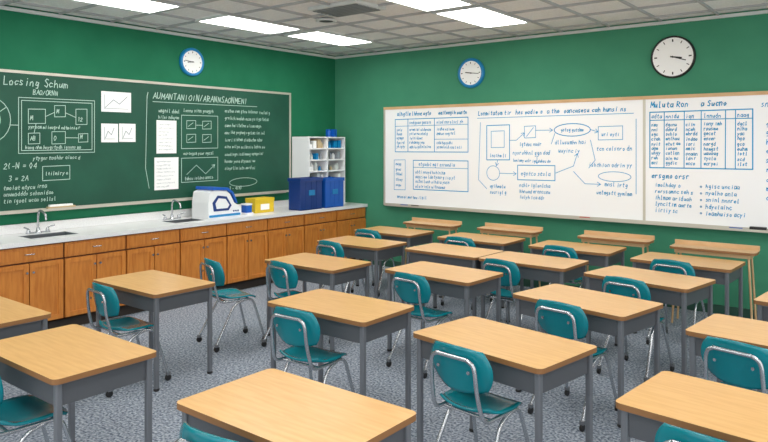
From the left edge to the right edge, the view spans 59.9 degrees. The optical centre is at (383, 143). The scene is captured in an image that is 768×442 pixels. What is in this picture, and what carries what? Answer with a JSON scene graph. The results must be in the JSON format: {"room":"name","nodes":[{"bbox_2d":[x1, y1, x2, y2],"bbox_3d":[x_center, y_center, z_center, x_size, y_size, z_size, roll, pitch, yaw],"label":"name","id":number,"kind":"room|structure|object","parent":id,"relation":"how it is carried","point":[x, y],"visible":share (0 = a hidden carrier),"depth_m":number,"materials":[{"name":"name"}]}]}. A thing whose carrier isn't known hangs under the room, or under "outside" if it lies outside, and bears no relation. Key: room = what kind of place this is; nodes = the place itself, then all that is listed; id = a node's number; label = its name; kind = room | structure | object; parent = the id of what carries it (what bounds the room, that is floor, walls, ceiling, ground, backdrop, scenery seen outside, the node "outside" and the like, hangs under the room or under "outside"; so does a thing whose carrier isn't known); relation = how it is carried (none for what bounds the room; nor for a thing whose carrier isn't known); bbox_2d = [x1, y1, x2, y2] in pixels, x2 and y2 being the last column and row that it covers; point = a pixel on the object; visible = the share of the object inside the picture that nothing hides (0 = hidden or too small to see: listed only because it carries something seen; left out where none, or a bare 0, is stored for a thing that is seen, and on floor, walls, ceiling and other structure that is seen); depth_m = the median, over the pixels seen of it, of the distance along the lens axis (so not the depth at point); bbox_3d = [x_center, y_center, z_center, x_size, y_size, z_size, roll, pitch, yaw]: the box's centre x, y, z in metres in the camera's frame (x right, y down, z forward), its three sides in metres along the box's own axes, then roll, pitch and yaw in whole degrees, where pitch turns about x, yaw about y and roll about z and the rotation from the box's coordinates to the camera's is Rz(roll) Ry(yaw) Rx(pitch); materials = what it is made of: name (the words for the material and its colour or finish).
{"room":"science classroom","nodes":[
{"label":"science classroom","id":0,"kind":"room"},
{"bbox_2d":[0,5,334,225],"bbox_3d":[-4.207,0.222,6.773,0.120,3.357,11.120,0,0,38],"label":"wall","id":1,"kind":"structure","parent":0,"point":[28,42],"depth_m":8.36,"materials":[{"name":"green paint"}]},
{"bbox_2d":[0,200,288,234],"bbox_3d":[-3.139,0.899,8.019,0.022,0.098,7.598,0,0,38],"label":"trim","id":2,"kind":"structure","parent":1,"relation":"attached to","point":[115,219],"depth_m":7.75,"materials":[{"name":"laminate"}]},
{"bbox_2d":[0,69,290,214],"bbox_3d":[-3.374,-0.025,7.658,0.098,1.510,6.400,0,0,38],"label":"chalkboard","id":3,"kind":"object","parent":1,"relation":"attached to","point":[52,151],"visible":1,"depth_m":8.05,"materials":[{"name":"green"}]},
{"bbox_2d":[46,203,75,208],"bbox_3d":[-3.574,0.690,7.383,0.054,0.049,0.300,0,0,38],"label":"chalk","id":4,"kind":"object","parent":3,"relation":"on","point":[67,204],"visible":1,"depth_m":7.35,"materials":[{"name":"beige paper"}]},
{"bbox_2d":[101,123,117,141],"bbox_3d":[-3.239,-0.130,7.877,0.003,0.220,0.210,0,0,38],"label":"paper sheet","id":5,"kind":"object","parent":3,"relation":"attached to","point":[109,132],"visible":1,"depth_m":7.87,"materials":[{"name":"white paper"}]},
{"bbox_2d":[101,91,130,112],"bbox_3d":[-3.187,-0.500,7.944,0.003,0.240,0.380,0,0,38],"label":"paper sheet","id":6,"kind":"object","parent":3,"relation":"attached to","point":[110,101],"visible":1,"depth_m":7.93,"materials":[{"name":"white paper"}]},
{"bbox_2d":[104,94,126,108],"bbox_3d":[-3.186,-0.495,7.942,0.001,0.173,0.304,0,0,38],"label":"print","id":7,"kind":"object","parent":6,"relation":"attached to","point":[104,94],"depth_m":7.87},
{"bbox_2d":[119,124,135,141],"bbox_3d":[-3.099,-0.135,8.056,0.003,0.220,0.215,0,0,38],"label":"paper sheet","id":8,"kind":"object","parent":3,"relation":"attached to","point":[127,132],"visible":1,"depth_m":8.06,"materials":[{"name":"white paper"}]},
{"bbox_2d":[122,127,132,139],"bbox_3d":[-3.098,-0.130,8.054,0.001,0.153,0.139,0,0,38],"label":"print","id":9,"kind":"object","parent":8,"relation":"attached to","point":[122,127],"depth_m":8.03},
{"bbox_2d":[154,157,177,189],"bbox_3d":[-2.765,0.375,8.483,0.003,0.410,0.350,0,0,38],"label":"paper sheet","id":10,"kind":"object","parent":3,"relation":"attached to","point":[165,168],"visible":1,"depth_m":8.47,"materials":[{"name":"white paper"}]},
{"bbox_2d":[157,161,174,186],"bbox_3d":[-2.772,0.379,8.472,0.001,0.343,0.267,0,0,38],"label":"print","id":11,"kind":"object","parent":10,"relation":"attached to","point":[157,161],"depth_m":8.42},
{"bbox_2d":[156,120,175,153],"bbox_3d":[-2.765,-0.090,8.483,0.003,0.420,0.290,0,0,38],"label":"paper sheet","id":12,"kind":"object","parent":3,"relation":"attached to","point":[165,129],"visible":1,"depth_m":8.47,"materials":[{"name":"white paper"}]},
{"bbox_2d":[159,124,173,149],"bbox_3d":[-2.768,-0.087,8.476,0.001,0.345,0.217,0,0,38],"label":"print","id":13,"kind":"object","parent":12,"relation":"attached to","point":[161,124],"depth_m":8.47},
{"bbox_2d":[0,6,334,58],"bbox_3d":[-4.185,-1.419,6.680,0.030,0.035,11.000,0,0,38],"label":"trim","id":14,"kind":"structure","parent":1,"relation":"attached to","point":[1,7],"depth_m":8.28,"materials":[{"name":"white"}]},
{"bbox_2d":[179,48,203,75],"bbox_3d":[-2.528,-1.080,8.786,0.046,0.370,0.370,0,0,38],"label":"wall clock","id":15,"kind":"object","parent":1,"relation":"attached to","point":[191,61],"visible":1,"depth_m":8.77,"materials":[{"name":"blue"}]},
{"bbox_2d":[316,18,336,22],"bbox_3d":[-0.671,-1.427,7.741,0.250,0.020,0.250,0,0,38],"label":"ceiling speaker","id":16,"kind":"object","parent":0,"point":[322,20],"depth_m":7.68},
{"bbox_2d":[0,265,767,441],"bbox_3d":[-0.268,1.950,3.694,10.120,0.100,11.120,0,0,38],"label":"floor","id":17,"kind":"structure","parent":0,"point":[119,417],"depth_m":5.52,"materials":[{"name":"carpet"}]},
{"bbox_2d":[0,296,50,424],"bbox_3d":[-2.792,1.525,4.589,0.930,0.750,0.580,0,0,38],"label":"student desk","id":18,"kind":"object","parent":17,"relation":"on","point":[16,318],"visible":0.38,"depth_m":4.47,"materials":[{"name":"laminate"}]},
{"bbox_2d":[0,377,71,441],"bbox_3d":[-1.950,1.485,3.588,0.428,0.829,0.540,0,0,41],"label":"chair","id":19,"kind":"object","parent":17,"relation":"on","point":[24,409],"visible":0.88,"depth_m":3.56,"materials":[{"name":"teal plastic"}]},
{"bbox_2d":[0,324,155,441],"bbox_3d":[-1.793,1.525,3.756,0.930,0.750,0.580,0,0,38],"label":"student desk","id":20,"kind":"object","parent":17,"relation":"on","point":[68,364],"visible":0.91,"depth_m":3.61,"materials":[{"name":"laminate"}]},
{"bbox_2d":[86,282,171,397],"bbox_3d":[-2.048,1.485,5.315,0.428,0.829,0.540,0,0,42],"label":"chair","id":21,"kind":"object","parent":17,"relation":"on","point":[106,300],"visible":0.8,"depth_m":5.17,"materials":[{"name":"teal plastic"}]},
{"bbox_2d":[93,270,214,391],"bbox_3d":[-1.932,1.525,5.591,0.930,0.750,0.580,0,0,38],"label":"student desk","id":22,"kind":"object","parent":17,"relation":"on","point":[155,291],"visible":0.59,"depth_m":5.43,"materials":[{"name":"laminate"}]},
{"bbox_2d":[0,202,367,328],"bbox_3d":[-2.873,1.425,7.811,0.697,0.950,7.598,0,0,38],"label":"counter","id":23,"kind":"object","parent":17,"relation":"on","point":[52,271],"depth_m":7.63,"materials":[{"name":"laminate"}]},
{"bbox_2d":[23,210,54,233],"bbox_3d":[-3.668,0.823,7.102,0.247,0.252,0.240,0,0,-8],"label":"faucet","id":24,"kind":"object","parent":23,"relation":"on","point":[47,229],"visible":1,"depth_m":7.10,"materials":[{"name":"silver metal"}]},
{"bbox_2d":[162,199,184,219],"bbox_3d":[-2.651,0.823,8.402,0.247,0.252,0.240,0,0,-8],"label":"faucet","id":25,"kind":"object","parent":23,"relation":"on","point":[177,201],"visible":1,"depth_m":8.40,"materials":[{"name":"silver metal"}]},
{"bbox_2d":[192,186,240,218],"bbox_3d":[-2.183,0.749,8.726,0.363,0.400,0.530,0,0,38],"label":"machine","id":26,"kind":"object","parent":23,"relation":"on","point":[208,202],"visible":1,"depth_m":8.55,"materials":[{"name":"white plastic"}]},
{"bbox_2d":[241,203,252,214],"bbox_3d":[-1.846,0.874,8.964,0.160,0.150,0.120,0,0,38],"label":"container","id":27,"kind":"object","parent":23,"relation":"on","point":[246,208],"visible":0.87,"depth_m":8.93,"materials":[{"name":"plastic"}]},
{"bbox_2d":[245,197,273,212],"bbox_3d":[-1.731,0.849,9.306,0.212,0.200,0.350,0,0,38],"label":"storage box","id":28,"kind":"object","parent":23,"relation":"on","point":[259,204],"visible":0.94,"depth_m":9.21,"materials":[{"name":"yellow"}]},
{"bbox_2d":[288,177,322,210],"bbox_3d":[-1.143,0.719,9.710,0.264,0.460,0.464,0,0,38],"label":"crate","id":29,"kind":"object","parent":23,"relation":"on","point":[305,193],"visible":1,"depth_m":9.58,"materials":[{"name":"blue plastic"}]},
{"bbox_2d":[292,129,344,203],"bbox_3d":[-1.011,0.359,10.406,0.360,1.180,0.820,0,0,38],"label":"shelf unit","id":30,"kind":"object","parent":23,"relation":"on","point":[311,156],"visible":0.65,"depth_m":10.29,"materials":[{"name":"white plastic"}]},
{"bbox_2d":[322,177,344,207],"bbox_3d":[-0.835,0.729,10.103,0.264,0.440,0.424,0,0,38],"label":"crate","id":31,"kind":"object","parent":23,"relation":"on","point":[332,187],"visible":0.82,"depth_m":9.99,"materials":[{"name":"blue plastic"}]},
{"bbox_2d":[175,422,237,441],"bbox_3d":[-0.543,1.485,2.691,0.428,0.829,0.540,0,0,35],"label":"chair","id":32,"kind":"object","parent":17,"relation":"on","point":[188,433],"visible":1,"depth_m":2.50,"materials":[{"name":"teal plastic"}]},
{"bbox_2d":[196,258,266,351],"bbox_3d":[-1.461,1.485,6.392,0.540,0.829,0.428,0,0,-38],"label":"chair","id":33,"kind":"object","parent":17,"relation":"on","point":[214,271],"visible":0.94,"depth_m":6.25,"materials":[{"name":"teal plastic"}]},
{"bbox_2d":[261,260,329,346],"bbox_3d":[-0.814,1.485,6.292,0.428,0.829,0.540,0,0,43],"label":"chair","id":34,"kind":"object","parent":17,"relation":"on","point":[283,275],"visible":0.52,"depth_m":6.11,"materials":[{"name":"teal plastic"}]},
{"bbox_2d":[177,369,415,441],"bbox_3d":[-0.393,1.525,2.916,0.930,0.750,0.580,0,0,38],"label":"student desk","id":35,"kind":"object","parent":17,"relation":"on","point":[268,405],"visible":0.99,"depth_m":2.87,"materials":[{"name":"laminate"}]},
{"bbox_2d":[270,306,354,392],"bbox_3d":[-0.487,1.485,4.564,0.428,0.829,0.540,0,0,34],"label":"chair","id":36,"kind":"object","parent":17,"relation":"on","point":[299,329],"visible":0.77,"depth_m":4.40,"materials":[{"name":"teal plastic"}]},
{"bbox_2d":[265,253,370,350],"bbox_3d":[-0.654,1.525,6.560,0.930,0.750,0.580,0,0,38],"label":"student desk","id":37,"kind":"object","parent":17,"relation":"on","point":[331,271],"visible":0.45,"depth_m":6.37,"materials":[{"name":"laminate"}]},
{"bbox_2d":[316,240,364,292],"bbox_3d":[-0.481,1.485,7.594,0.428,0.829,0.540,0,0,41],"label":"chair","id":38,"kind":"object","parent":17,"relation":"on","point":[324,247],"visible":0.28,"depth_m":7.39,"materials":[{"name":"teal plastic"}]},
{"bbox_2d":[268,289,413,409],"bbox_3d":[-0.318,1.525,4.799,0.930,0.750,0.580,0,0,38],"label":"student desk","id":39,"kind":"object","parent":17,"relation":"on","point":[346,316],"visible":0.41,"depth_m":4.63,"materials":[{"name":"laminate"}]},
{"bbox_2d":[317,236,406,303],"bbox_3d":[-0.266,1.525,7.869,0.930,0.750,0.580,0,0,38],"label":"student desk","id":40,"kind":"object","parent":17,"relation":"on","point":[373,249],"visible":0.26,"depth_m":7.63,"materials":[{"name":"laminate"}]},
{"bbox_2d":[351,229,394,296],"bbox_3d":[-0.106,1.485,8.608,0.428,0.829,0.540,0,0,33],"label":"chair","id":41,"kind":"object","parent":17,"relation":"on","point":[367,233],"visible":0.34,"depth_m":8.41,"materials":[{"name":"teal plastic"}]},
{"bbox_2d":[354,226,433,285],"bbox_3d":[0.132,1.525,8.865,0.930,0.750,0.580,0,0,38],"label":"student desk","id":42,"kind":"object","parent":17,"relation":"on","point":[413,237],"visible":0.51,"depth_m":8.67,"materials":[{"name":"laminate"}]},
{"bbox_2d":[386,272,452,377],"bbox_3d":[0.353,1.485,5.723,0.428,0.829,0.540,0,0,44],"label":"chair","id":43,"kind":"object","parent":17,"relation":"on","point":[411,288],"visible":0.76,"depth_m":5.55,"materials":[{"name":"teal plastic"}]},
{"bbox_2d":[403,217,461,264],"bbox_3d":[0.649,1.470,9.120,0.820,0.861,0.270,0,0,38],"label":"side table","id":44,"kind":"object","parent":17,"relation":"on","point":[436,224],"visible":0.76,"depth_m":9.10,"materials":[{"name":"brown wood"}]},
{"bbox_2d":[385,261,502,351],"bbox_3d":[0.535,1.525,6.036,0.930,0.750,0.580,0,0,41],"label":"student desk","id":45,"kind":"object","parent":17,"relation":"on","point":[465,283],"visible":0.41,"depth_m":5.88,"materials":[{"name":"laminate"}]},
{"bbox_2d":[405,243,502,319],"bbox_3d":[0.756,1.525,7.260,0.930,0.750,0.580,0,0,40],"label":"student desk","id":46,"kind":"object","parent":17,"relation":"on","point":[456,255],"visible":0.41,"depth_m":7.13,"materials":[{"name":"laminate"}]},
{"bbox_2d":[441,236,492,309],"bbox_3d":[0.988,1.485,7.930,0.428,0.829,0.540,0,0,35],"label":"chair","id":47,"kind":"object","parent":17,"relation":"on","point":[453,240],"visible":0.22,"depth_m":7.71,"materials":[{"name":"teal plastic"}]},
{"bbox_2d":[429,340,529,441],"bbox_3d":[0.539,1.485,3.737,0.428,0.829,0.540,0,0,44],"label":"chair","id":48,"kind":"object","parent":17,"relation":"on","point":[468,373],"visible":1,"depth_m":3.60,"materials":[{"name":"teal plastic"}]},
{"bbox_2d":[437,232,524,307],"bbox_3d":[1.191,1.525,8.189,0.930,0.750,0.580,0,0,38],"label":"student desk","id":49,"kind":"object","parent":17,"relation":"on","point":[504,243],"visible":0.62,"depth_m":8.03,"materials":[{"name":"laminate"}]},
{"bbox_2d":[413,316,596,441],"bbox_3d":[0.693,1.525,3.933,0.580,0.750,0.930,0,0,-43],"label":"student desk","id":50,"kind":"object","parent":17,"relation":"on","point":[537,363],"visible":0.85,"depth_m":3.78,"materials":[{"name":"laminate"}]},
{"bbox_2d":[477,222,542,286],"bbox_3d":[1.589,1.470,8.487,0.820,0.861,0.270,0,0,38],"label":"side table","id":51,"kind":"object","parent":17,"relation":"on","point":[489,228],"visible":0.71,"depth_m":8.45,"materials":[{"name":"brown wood"}]},
{"bbox_2d":[483,258,543,332],"bbox_3d":[1.225,1.485,6.399,0.428,0.829,0.540,0,0,44],"label":"chair","id":52,"kind":"object","parent":17,"relation":"on","point":[511,273],"visible":0.44,"depth_m":6.21,"materials":[{"name":"teal plastic"}]},
{"bbox_2d":[479,251,588,336],"bbox_3d":[1.486,1.525,6.651,0.930,0.750,0.580,0,0,40],"label":"student desk","id":53,"kind":"object","parent":17,"relation":"on","point":[559,270],"visible":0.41,"depth_m":6.45,"materials":[{"name":"laminate"}]},
{"bbox_2d":[542,245,581,287],"bbox_3d":[1.992,1.485,7.234,0.428,0.829,0.540,0,0,42],"label":"chair","id":54,"kind":"object","parent":17,"relation":"on","point":[548,250],"visible":0.24,"depth_m":7.03,"materials":[{"name":"teal plastic"}]},
{"bbox_2d":[528,299,617,431],"bbox_3d":[1.345,1.485,4.719,0.540,0.829,0.428,0,0,-44],"label":"chair","id":55,"kind":"object","parent":17,"relation":"on","point":[560,319],"visible":0.51,"depth_m":4.55,"materials":[{"name":"teal plastic"}]},
{"bbox_2d":[528,240,626,288],"bbox_3d":[2.167,1.525,7.490,0.930,0.750,0.580,0,0,38],"label":"student desk","id":56,"kind":"object","parent":17,"relation":"on","point":[596,254],"visible":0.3,"depth_m":7.32,"materials":[{"name":"laminate"}]},
{"bbox_2d":[513,284,662,427],"bbox_3d":[1.500,1.525,4.965,0.580,0.750,0.930,0,0,-41],"label":"student desk","id":57,"kind":"object","parent":17,"relation":"on","point":[619,316],"visible":0.56,"depth_m":4.78,"materials":[{"name":"laminate"}]},
{"bbox_2d":[577,230,654,283],"bbox_3d":[2.667,1.470,7.708,0.820,0.861,0.270,0,0,38],"label":"side table","id":58,"kind":"object","parent":17,"relation":"on","point":[624,239],"visible":0.74,"depth_m":7.67,"materials":[{"name":"brown wood"}]},
{"bbox_2d":[597,276,674,381],"bbox_3d":[2.091,1.485,5.544,0.540,0.829,0.428,0,0,-44],"label":"chair","id":59,"kind":"object","parent":17,"relation":"on","point":[628,287],"visible":0.42,"depth_m":5.38,"materials":[{"name":"teal plastic"}]},
{"bbox_2d":[584,265,715,374],"bbox_3d":[2.295,1.525,5.803,0.580,0.750,0.930,0,0,-42],"label":"student desk","id":60,"kind":"object","parent":17,"relation":"on","point":[683,291],"visible":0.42,"depth_m":5.58,"materials":[{"name":"laminate"}]},
{"bbox_2d":[646,259,705,344],"bbox_3d":[2.811,1.485,6.365,0.428,0.829,0.540,0,0,42],"label":"chair","id":61,"kind":"object","parent":17,"relation":"on","point":[662,265],"visible":0.38,"depth_m":6.19,"materials":[{"name":"teal plastic"}]},
{"bbox_2d":[630,252,744,333],"bbox_3d":[3.002,1.525,6.609,0.930,0.750,0.580,0,0,41],"label":"student desk","id":62,"kind":"object","parent":17,"relation":"on","point":[724,271],"visible":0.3,"depth_m":6.47,"materials":[{"name":"laminate"}]},
{"bbox_2d":[655,422,726,441],"bbox_3d":[1.351,1.485,2.632,0.540,0.829,0.428,0,0,-44],"label":"chair","id":63,"kind":"object","parent":17,"relation":"on","point":[666,432],"visible":1,"depth_m":2.53,"materials":[{"name":"teal plastic"}]},
{"bbox_2d":[616,371,767,441],"bbox_3d":[1.558,1.525,2.863,0.930,0.750,0.580,0,0,44],"label":"student desk","id":64,"kind":"object","parent":17,"relation":"on","point":[728,413],"visible":1,"depth_m":2.93,"materials":[{"name":"laminate"}]},
{"bbox_2d":[670,239,759,322],"bbox_3d":[3.430,1.470,6.946,0.820,0.861,0.270,0,0,38],"label":"side table","id":65,"kind":"object","parent":17,"relation":"on","point":[741,251],"visible":0.87,"depth_m":6.87,"materials":[{"name":"brown wood"}]},
{"bbox_2d":[685,314,767,382],"bbox_3d":[2.387,1.525,4.005,0.930,0.750,0.580,0,0,44],"label":"student desk","id":66,"kind":"object","parent":17,"relation":"on","point":[744,330],"visible":0.43,"depth_m":4.11,"materials":[{"name":"laminate"}]},
{"bbox_2d":[701,336,767,393],"bbox_3d":[2.092,1.485,3.792,0.540,0.829,0.428,0,0,-40],"label":"chair","id":67,"kind":"object","parent":17,"relation":"on","point":[735,363],"visible":0.59,"depth_m":3.63,"materials":[{"name":"teal plastic"}]},
{"bbox_2d":[754,292,767,391],"bbox_3d":[3.251,1.525,4.801,0.930,0.750,0.580,0,0,44],"label":"student desk","id":68,"kind":"object","parent":17,"relation":"on","point":[761,301],"visible":0.26,"depth_m":4.90,"materials":[{"name":"laminate"}]},
{"bbox_2d":[0,0,767,55],"bbox_3d":[-0.268,-1.507,3.694,10.120,0.100,11.120,0,0,38],"label":"ceiling","id":69,"kind":"structure","parent":0,"point":[221,5],"depth_m":7.62,"materials":[{"name":"tile"}]},
{"bbox_2d":[72,0,183,13],"bbox_3d":[-2.684,-1.439,6.668,0.610,0.025,1.170,0,0,38],"label":"ceiling light panel","id":70,"kind":"object","parent":69,"relation":"in","point":[144,6],"depth_m":6.87,"materials":[{"name":"white plastic"}]},
{"bbox_2d":[195,14,302,33],"bbox_3d":[-1.606,-1.439,8.046,0.610,0.025,1.170,0,0,38],"label":"ceiling light panel","id":71,"kind":"object","parent":69,"relation":"in","point":[230,21],"depth_m":8.00,"materials":[{"name":"white plastic"}]},
{"bbox_2d":[284,29,373,45],"bbox_3d":[-0.722,-1.439,9.095,0.610,0.025,1.170,0,0,38],"label":"ceiling light panel","id":72,"kind":"object","parent":69,"relation":"in","point":[317,35],"depth_m":9.04,"materials":[{"name":"white plastic"}]},
{"bbox_2d":[308,0,385,16],"bbox_3d":[-0.396,-1.429,7.069,0.680,0.045,0.480,0,0,38],"label":"ceiling vent","id":73,"kind":"object","parent":69,"relation":"in","point":[349,7],"depth_m":6.98,"materials":[{"name":"grey metal"}]},
{"bbox_2d":[0,0,767,55],"bbox_3d":[-0.255,-1.445,3.588,9.970,0.024,10.970,0,0,38],"label":"grid","id":74,"kind":"object","parent":69,"relation":"attached to","point":[192,5],"depth_m":7.66,"materials":[{"name":"grey metal"}]},
{"bbox_2d":[384,0,474,11],"bbox_3d":[0.335,-1.439,6.567,0.610,0.025,1.170,0,0,38],"label":"ceiling light panel","id":75,"kind":"object","parent":69,"relation":"in","point":[422,5],"depth_m":6.85,"materials":[{"name":"white plastic"}]},
{"bbox_2d":[432,6,530,27],"bbox_3d":[1.130,-1.439,7.583,0.610,0.025,1.170,0,0,38],"label":"ceiling light panel","id":76,"kind":"object","parent":69,"relation":"in","point":[479,16],"depth_m":7.56,"materials":[{"name":"white plastic"}]},
{"bbox_2d":[335,8,767,309],"bbox_3d":[3.167,0.222,7.990,10.000,3.357,0.120,0,0,38],"label":"wall","id":77,"kind":"structure","parent":0,"point":[732,52],"depth_m":8.65,"materials":[{"name":"green paint"}]},
{"bbox_2d":[458,58,484,87],"bbox_3d":[1.225,-1.000,9.402,0.420,0.420,0.046,0,0,38],"label":"wall clock","id":78,"kind":"object","parent":77,"relation":"attached to","point":[471,72],"visible":1,"depth_m":9.38,"materials":[{"name":"blue"}]},
{"bbox_2d":[335,10,767,58],"bbox_3d":[3.133,-1.419,7.921,9.970,0.035,0.030,0,0,38],"label":"trim","id":79,"kind":"structure","parent":77,"relation":"attached to","point":[761,11],"depth_m":8.46,"materials":[{"name":"white"}]},
{"bbox_2d":[368,260,756,318],"bbox_3d":[3.409,1.850,7.715,9.280,0.100,0.015,0,0,38],"label":"baseboard","id":80,"kind":"structure","parent":77,"relation":"attached to","point":[717,309],"depth_m":7.57,"materials":[{"name":"green"}]},
{"bbox_2d":[383,91,767,232],"bbox_3d":[2.296,0.188,8.524,5.890,1.515,0.109,0,0,38],"label":"whiteboard","id":81,"kind":"object","parent":77,"relation":"attached to","point":[683,160],"visible":1,"depth_m":8.34,"materials":[{"name":"white ceramic"}]},
{"bbox_2d":[400,204,742,228],"bbox_3d":[2.075,0.921,8.680,4.630,0.018,0.020,0,0,38],"label":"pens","id":82,"kind":"object","parent":81,"relation":"on","point":[400,204],"visible":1,"depth_m":8.33,"materials":[{"name":"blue plastic"}]},
{"bbox_2d":[749,226,766,229],"bbox_3d":[4.014,0.910,7.156,0.160,0.040,0.050,0,0,38],"label":"eraser","id":83,"kind":"object","parent":81,"relation":"on","point":[751,227],"depth_m":7.14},
{"bbox_2d":[651,36,695,77],"bbox_3d":[3.352,-1.010,7.739,0.490,0.490,0.046,0,0,38],"label":"wall clock","id":84,"kind":"object","parent":77,"relation":"attached to","point":[672,56],"visible":1,"depth_m":7.72,"materials":[{"name":"black plastic"},{"name":"glass"},{"name":"paper"}]}
]}

